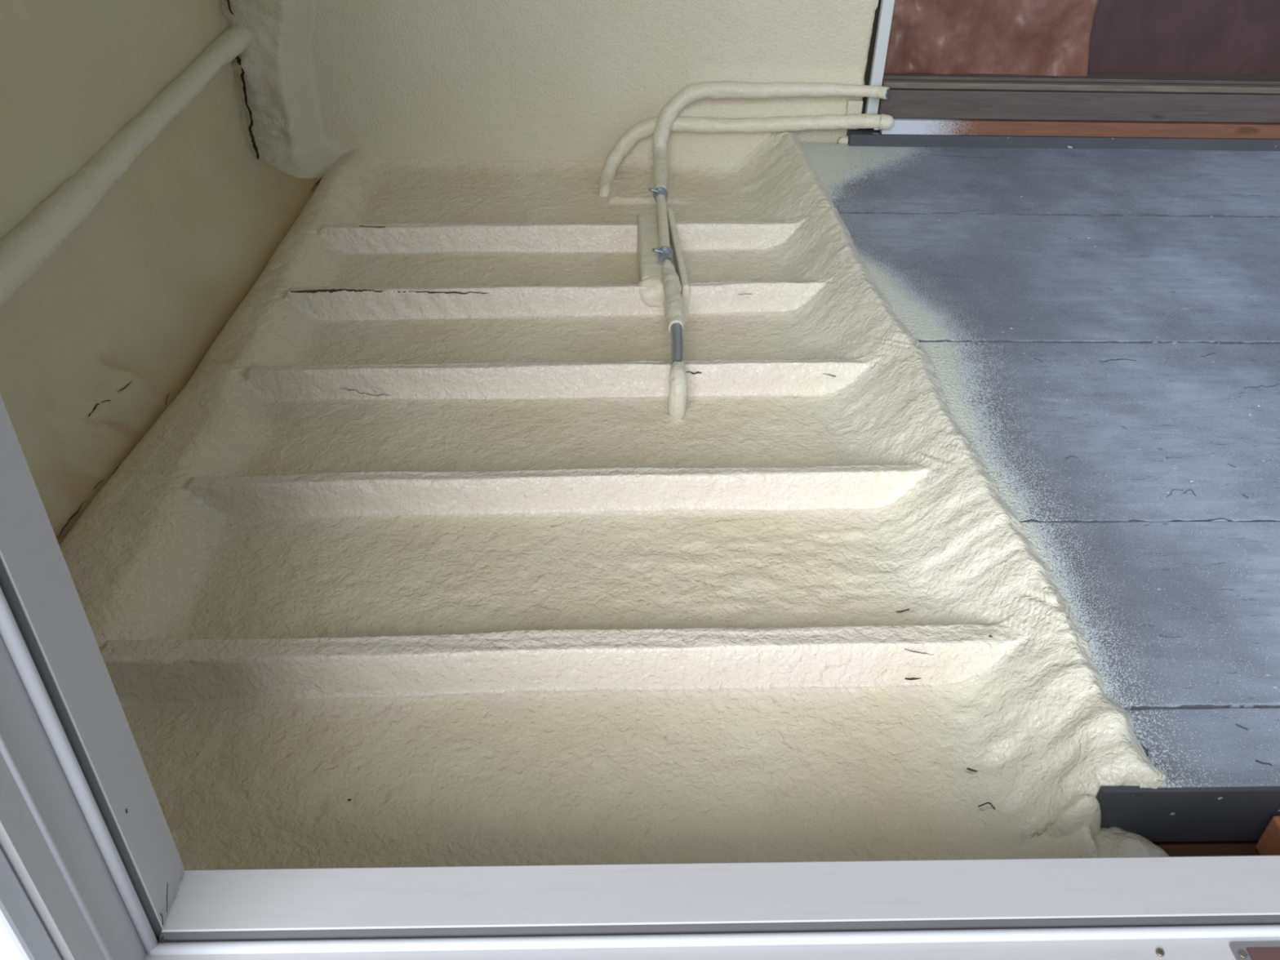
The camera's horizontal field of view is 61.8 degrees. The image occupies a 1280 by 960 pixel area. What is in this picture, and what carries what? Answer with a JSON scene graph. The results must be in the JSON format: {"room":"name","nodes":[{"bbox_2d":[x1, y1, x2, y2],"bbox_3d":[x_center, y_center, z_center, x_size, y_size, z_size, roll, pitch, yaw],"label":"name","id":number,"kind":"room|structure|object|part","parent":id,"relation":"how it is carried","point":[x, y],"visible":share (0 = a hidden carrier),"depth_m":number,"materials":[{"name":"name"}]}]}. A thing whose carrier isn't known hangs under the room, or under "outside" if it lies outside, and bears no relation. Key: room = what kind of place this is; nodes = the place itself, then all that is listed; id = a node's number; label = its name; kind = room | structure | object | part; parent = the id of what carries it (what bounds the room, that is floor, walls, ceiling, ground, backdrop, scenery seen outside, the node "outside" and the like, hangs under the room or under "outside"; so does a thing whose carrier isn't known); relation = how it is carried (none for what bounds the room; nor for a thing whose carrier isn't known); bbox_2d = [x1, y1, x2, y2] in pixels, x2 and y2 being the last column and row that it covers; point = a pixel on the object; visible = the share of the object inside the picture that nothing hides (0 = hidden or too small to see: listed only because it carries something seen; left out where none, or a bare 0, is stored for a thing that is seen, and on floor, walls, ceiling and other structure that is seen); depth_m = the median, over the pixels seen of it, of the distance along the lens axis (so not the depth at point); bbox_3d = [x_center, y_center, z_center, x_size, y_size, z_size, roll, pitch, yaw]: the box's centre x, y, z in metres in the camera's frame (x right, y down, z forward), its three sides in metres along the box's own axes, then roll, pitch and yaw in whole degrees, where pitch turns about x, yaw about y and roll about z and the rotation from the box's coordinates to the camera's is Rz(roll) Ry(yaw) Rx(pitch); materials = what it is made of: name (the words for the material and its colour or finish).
{"room":"attic","nodes":[
{"label":"attic","id":0,"kind":"room"},
{"bbox_2d":[0,0,322,545],"bbox_3d":[-1.047,-1.202,1.653,0.247,2.420,2.830,0,36,-2],"label":"wall","id":1,"kind":"structure","parent":0,"point":[97,344],"depth_m":2.29,"materials":[{"name":"paint"}]},
{"bbox_2d":[0,23,250,307],"bbox_3d":[-1.118,-0.716,2.329,0.131,0.126,2.236,0,36,-2],"label":"pipe","id":2,"kind":"object","parent":1,"relation":"attached to","point":[27,247],"visible":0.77,"depth_m":2.20,"materials":[{"name":"plastic"}]},
{"bbox_2d":[220,0,881,178],"bbox_3d":[-0.238,-1.999,2.762,2.049,2.510,0.242,-4,37,-8],"label":"wall","id":3,"kind":"structure","parent":0,"point":[317,82],"depth_m":3.32,"materials":[{"name":"paint"}]},
{"bbox_2d":[598,113,894,196],"bbox_3d":[0.321,-1.056,3.422,0.939,0.247,0.202,-5,37,-8],"label":"conduit","id":4,"kind":"object","parent":3,"relation":"attached to","point":[646,128],"visible":0.91,"depth_m":3.40,"materials":[{"name":"plastic"}]},
{"bbox_2d":[864,0,894,114],"bbox_3d":[0.766,-2.063,2.782,0.036,2.225,0.027,0,36,-2],"label":"trim","id":5,"kind":"structure","parent":3,"relation":"attached to","point":[886,6],"depth_m":3.30,"materials":[{"name":"white metal"}]},
{"bbox_2d":[59,130,1169,870],"bbox_3d":[-0.202,-0.218,2.337,1.765,0.226,2.918,0,36,-2],"label":"insulation","id":6,"kind":"structure","parent":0,"point":[424,559],"depth_m":1.88,"materials":[{"name":"plastic"}]},
{"bbox_3d":[-0.970,-0.217,2.309,0.228,0.050,2.918,0,36,-2],"label":"edge plate","id":7,"kind":"part","parent":6,"relation":"part of","materials":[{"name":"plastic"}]},
{"bbox_2d":[636,208,689,319],"bbox_3d":[0.049,-0.584,2.861,0.131,0.103,0.500,0,36,-2],"label":"pipe","id":8,"kind":"object","parent":6,"relation":"on","point":[650,275],"visible":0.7,"depth_m":2.77,"materials":[{"name":"plastic"}]},
{"bbox_2d":[648,80,889,419],"bbox_3d":[0.141,-0.749,2.914,0.646,0.324,1.616,16,39,19],"label":"conduit","id":9,"kind":"object","parent":6,"relation":"on","point":[674,312],"visible":1,"depth_m":3.29,"materials":[{"name":"plastic"}]},
{"bbox_2d":[1087,0,1279,75],"bbox_3d":[1.933,-2.114,2.890,2.320,2.220,0.018,0,36,-2],"label":"panel","id":10,"kind":"object","parent":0,"point":[1220,37],"visible":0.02,"depth_m":3.39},
{"bbox_2d":[1152,840,1257,844],"bbox_3d":[0.958,-0.151,2.468,4.500,0.030,3.100,0,36,-2],"label":"floor","id":11,"kind":"structure","parent":0,"point":[1221,842],"depth_m":1.52,"materials":[{"name":"brown wood"}]},
{"bbox_2d":[800,128,1279,842],"bbox_3d":[1.778,-0.317,2.512,2.558,0.153,2.564,0,36,-2],"label":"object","id":12,"kind":"structure","parent":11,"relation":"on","point":[1099,317],"depth_m":2.27,"materials":[{"name":"grey plastic"}]},
{"bbox_2d":[877,71,1279,138],"bbox_3d":[1.917,-1.210,3.462,2.310,0.169,0.125,0,36,-2],"label":"framing","id":13,"kind":"object","parent":12,"relation":"on","point":[1096,104],"visible":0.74,"depth_m":3.40,"materials":[{"name":"brown wood"}]},
{"bbox_2d":[884,0,1097,75],"bbox_3d":[1.114,-2.099,2.806,0.671,2.043,0.055,1,36,0],"label":"sheet","id":14,"kind":"object","parent":13,"relation":"on","point":[1051,37],"visible":0.9,"depth_m":3.33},
{"bbox_3d":[1.921,-1.149,3.482,2.300,0.045,0.085,0,36,-2],"label":"plate","id":15,"kind":"part","parent":13,"relation":"part of","materials":[{"name":"brown wood"}]},
{"bbox_2d":[1155,843,1260,856],"bbox_3d":[1.216,0.543,1.467,1.260,0.024,0.099,0,36,-2],"label":"floor timber","id":16,"kind":"structure","parent":11,"relation":"on","point":[1226,849],"depth_m":1.48,"materials":[{"name":"brown wood"}]},
{"bbox_2d":[1255,815,1279,855],"bbox_3d":[0.887,0.502,1.430,0.070,0.070,0.078,0,36,-2],"label":"wood block","id":17,"kind":"object","parent":16,"relation":"on","point":[1268,844],"visible":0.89,"depth_m":1.44,"materials":[{"name":"brown wood"}]},
{"bbox_3d":[-0.906,-0.263,0.469,0.725,2.470,0.118,0,36,-2],"label":"wall","id":18,"kind":"structure","parent":0,"visible":0},
{"bbox_2d":[0,394,1279,959],"bbox_3d":[0.729,-0.184,0.567,2.900,2.600,0.200,0,36,-2],"label":"window frame","id":19,"kind":"structure","parent":18,"relation":"in","point":[91,867],"depth_m":1.02,"materials":[{"name":"white plastic"}]},
{"bbox_3d":[-0.436,-0.361,0.418,0.011,1.991,0.012,0,36,-2],"label":"seal bulb","id":20,"kind":"part","parent":19,"relation":"part of","materials":[{"name":"white plastic"}]},
{"bbox_3d":[0.852,0.440,1.051,2.619,0.012,0.012,0,36,-2],"label":"seal bulb","id":21,"kind":"part","parent":19,"relation":"part of","materials":[{"name":"white plastic"}]},
{"bbox_3d":[0.600,0.461,1.029,0.060,0.012,0.027,0,36,-2],"label":"plate","id":22,"kind":"part","parent":19,"relation":"part of","materials":[{"name":"metal"}]}
]}

